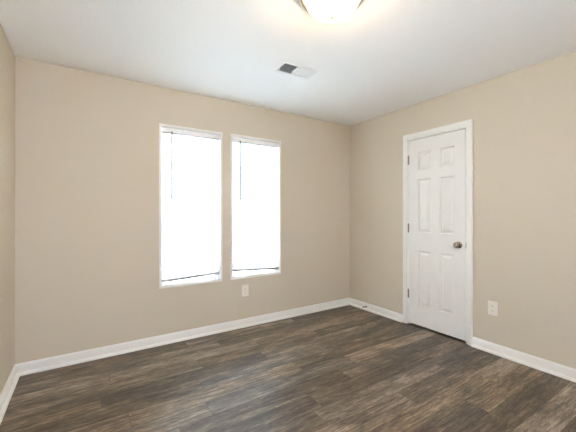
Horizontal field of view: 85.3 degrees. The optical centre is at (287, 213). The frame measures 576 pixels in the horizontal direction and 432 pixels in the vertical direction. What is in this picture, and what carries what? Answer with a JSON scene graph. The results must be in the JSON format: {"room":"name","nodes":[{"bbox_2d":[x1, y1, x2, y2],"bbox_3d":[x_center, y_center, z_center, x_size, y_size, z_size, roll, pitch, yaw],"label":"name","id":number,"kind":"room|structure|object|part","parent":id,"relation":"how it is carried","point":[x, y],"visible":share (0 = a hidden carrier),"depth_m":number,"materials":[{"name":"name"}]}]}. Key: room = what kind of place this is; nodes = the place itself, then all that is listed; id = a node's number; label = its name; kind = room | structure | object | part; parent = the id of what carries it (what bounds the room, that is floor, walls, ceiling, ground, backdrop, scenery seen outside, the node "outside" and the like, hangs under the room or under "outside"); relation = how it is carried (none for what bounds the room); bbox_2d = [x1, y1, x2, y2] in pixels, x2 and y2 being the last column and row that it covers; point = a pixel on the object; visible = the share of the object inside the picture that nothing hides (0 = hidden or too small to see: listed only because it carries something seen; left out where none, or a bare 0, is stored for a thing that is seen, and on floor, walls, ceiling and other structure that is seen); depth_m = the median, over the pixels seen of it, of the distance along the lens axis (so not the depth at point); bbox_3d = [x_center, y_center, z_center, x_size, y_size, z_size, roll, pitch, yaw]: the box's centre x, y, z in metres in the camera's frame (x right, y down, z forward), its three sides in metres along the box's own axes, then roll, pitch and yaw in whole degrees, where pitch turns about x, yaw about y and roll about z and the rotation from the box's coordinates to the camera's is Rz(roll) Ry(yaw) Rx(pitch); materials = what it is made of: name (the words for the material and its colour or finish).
{"room":"empty bedroom","nodes":[
{"label":"empty bedroom","id":0,"kind":"room"},
{"bbox_2d":[0,24,14,394],"bbox_3d":[-1.081,0.014,0.718,0.130,2.676,3.882,0,0,-33],"label":"wall","id":1,"kind":"structure","parent":0,"point":[7,57],"depth_m":2.13,"materials":[{"name":"beige paint"}]},
{"bbox_2d":[0,365,19,423],"bbox_3d":[-1.047,1.189,0.818,0.034,0.087,3.752,0,0,-33],"label":"baseboard","id":2,"kind":"structure","parent":1,"relation":"attached to","point":[5,397],"depth_m":2.09,"materials":[{"name":"white wood"}]},
{"bbox_2d":[15,56,349,363],"bbox_3d":[-0.655,0.014,3.386,3.748,2.676,0.130,0,0,-33],"label":"wall","id":3,"kind":"structure","parent":0,"point":[87,143],"depth_m":2.78,"materials":[{"name":"beige paint"}]},
{"bbox_2d":[15,298,349,375],"bbox_3d":[-0.610,1.189,3.317,3.488,0.087,0.034,0,0,-33],"label":"baseboard","id":4,"kind":"structure","parent":3,"relation":"attached to","point":[25,368],"depth_m":2.94,"materials":[{"name":"white wood"}]},
{"bbox_2d":[159,123,221,288],"bbox_3d":[-0.985,-0.074,3.165,0.624,1.559,0.131,0,0,-33],"label":"window","id":5,"kind":"structure","parent":3,"relation":"in","point":[218,277],"depth_m":3.14,"materials":[{"name":"white plastic"}]},
{"bbox_3d":[-0.999,0.291,3.185,0.586,0.812,0.024,0,0,-33],"label":"sash","id":6,"kind":"part","parent":5,"relation":"part of","materials":[{"name":"white plastic"}]},
{"bbox_2d":[162,127,219,282],"bbox_3d":[-0.966,-0.084,3.135,0.578,1.481,0.077,0,0,-33],"label":"window blind","id":7,"kind":"object","parent":5,"relation":"attached to","point":[190,160],"visible":0.9,"depth_m":3.13,"materials":[{"name":"white plastic"}]},
{"bbox_3d":[-0.972,0.632,3.143,0.564,0.046,0.056,0,0,-33],"label":"rail","id":8,"kind":"part","parent":7,"relation":"part of","materials":[{"name":"grey plastic"}]},
{"bbox_3d":[-0.823,-0.077,3.239,0.002,1.412,0.056,0,0,-33],"label":"ladder cord","id":9,"kind":"part","parent":7,"relation":"part of","materials":[{"name":"white fabric"}]},
{"bbox_2d":[242,284,248,296],"bbox_3d":[-0.468,0.839,3.424,0.080,0.125,0.009,0,0,-33],"label":"electrical outlet","id":10,"kind":"object","parent":3,"relation":"attached to","point":[245,288],"visible":1,"depth_m":3.42,"materials":[{"name":"white plastic"}]},
{"bbox_2d":[231,134,280,279],"bbox_3d":[-0.381,-0.075,3.557,0.632,1.561,0.131,0,0,-33],"label":"window","id":11,"kind":"structure","parent":3,"relation":"in","point":[276,271],"depth_m":3.66,"materials":[{"name":"white plastic"}]},
{"bbox_3d":[-0.395,0.291,3.577,0.594,0.812,0.024,0,0,-33],"label":"sash","id":12,"kind":"part","parent":11,"relation":"part of","materials":[{"name":"white plastic"}]},
{"bbox_2d":[232,137,278,271],"bbox_3d":[-0.362,-0.087,3.526,0.586,1.479,0.077,0,0,-33],"label":"window blind","id":13,"kind":"object","parent":11,"relation":"attached to","point":[254,162],"visible":0.93,"depth_m":3.52,"materials":[{"name":"white plastic"}]},
{"bbox_3d":[-0.367,0.625,3.535,0.572,0.052,0.056,0,0,-33],"label":"rail","id":14,"kind":"part","parent":13,"relation":"part of","materials":[{"name":"grey plastic"}]},
{"bbox_3d":[-0.217,-0.073,3.633,0.002,1.423,0.056,0,0,-33],"label":"ladder cord","id":15,"kind":"part","parent":13,"relation":"part of","materials":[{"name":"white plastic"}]},
{"bbox_2d":[0,305,575,431],"bbox_3d":[0.716,1.282,1.962,4.238,0.100,3.752,0,0,-33],"label":"floor","id":16,"kind":"structure","parent":0,"point":[348,368],"depth_m":2.24,"materials":[{"name":"plastic"}]},
{"bbox_2d":[0,0,575,125],"bbox_3d":[0.402,-1.254,1.758,3.488,0.100,3.752,0,0,-33],"label":"ceiling","id":17,"kind":"structure","parent":0,"point":[387,56],"depth_m":2.22,"materials":[{"name":"white paint"}]},
{"bbox_2d":[272,61,319,79],"bbox_3d":[0.070,-1.248,2.624,0.352,0.100,0.198,0,0,-30],"label":"ceiling vent","id":18,"kind":"object","parent":17,"relation":"in","point":[292,69],"visible":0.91,"depth_m":2.65,"materials":[{"name":"white metal"}]},
{"bbox_2d":[300,0,362,22],"bbox_3d":[0.240,-1.119,1.688,0.354,0.171,0.354,0,0,-33],"label":"ceiling light","id":19,"kind":"object","parent":17,"relation":"attached to","point":[327,11],"visible":1,"depth_m":1.66,"materials":[{"name":"white glass"}]},
{"bbox_2d":[350,51,575,368],"bbox_3d":[1.954,0.014,2.688,0.130,2.676,3.882,0,0,-33],"label":"wall","id":20,"kind":"structure","parent":0,"point":[524,119],"depth_m":2.69,"materials":[{"name":"beige paint"}]},
{"bbox_2d":[349,298,402,322],"bbox_3d":[1.065,1.189,3.908,0.034,0.087,0.866,0,0,-33],"label":"baseboard","id":21,"kind":"structure","parent":20,"relation":"attached to","point":[380,311],"depth_m":3.84,"materials":[{"name":"white wood"}]},
{"bbox_2d":[408,129,465,340],"bbox_3d":[1.509,0.199,3.234,0.100,2.026,0.631,0,0,-33],"label":"door","id":22,"kind":"structure","parent":20,"relation":"in","point":[437,163],"depth_m":3.21,"materials":[{"name":"white paint"}]},
{"bbox_2d":[403,119,472,345],"bbox_3d":[1.568,0.172,3.266,0.148,2.120,0.760,0,0,-33],"label":"door frame","id":23,"kind":"structure","parent":20,"relation":"attached to","point":[467,124],"depth_m":2.96,"materials":[{"name":"white wood"}]},
{"bbox_2d":[488,300,497,316],"bbox_3d":[1.817,0.838,2.773,0.009,0.125,0.080,0,0,-33],"label":"electrical outlet","id":24,"kind":"object","parent":20,"relation":"attached to","point":[492,306],"visible":1,"depth_m":2.77,"materials":[{"name":"white plastic"}]},
{"bbox_2d":[471,337,575,382],"bbox_3d":[2.293,1.189,2.016,0.034,0.087,2.126,0,0,-33],"label":"baseboard","id":25,"kind":"structure","parent":20,"relation":"attached to","point":[568,373],"depth_m":2.55,"materials":[{"name":"white wood"}]},
{"label":"outside","id":26,"kind":"structure","parent":0,"visible":0},
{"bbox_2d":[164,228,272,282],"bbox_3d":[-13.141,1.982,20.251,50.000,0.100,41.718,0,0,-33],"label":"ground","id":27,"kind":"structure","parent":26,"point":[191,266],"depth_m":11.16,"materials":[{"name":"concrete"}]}
]}

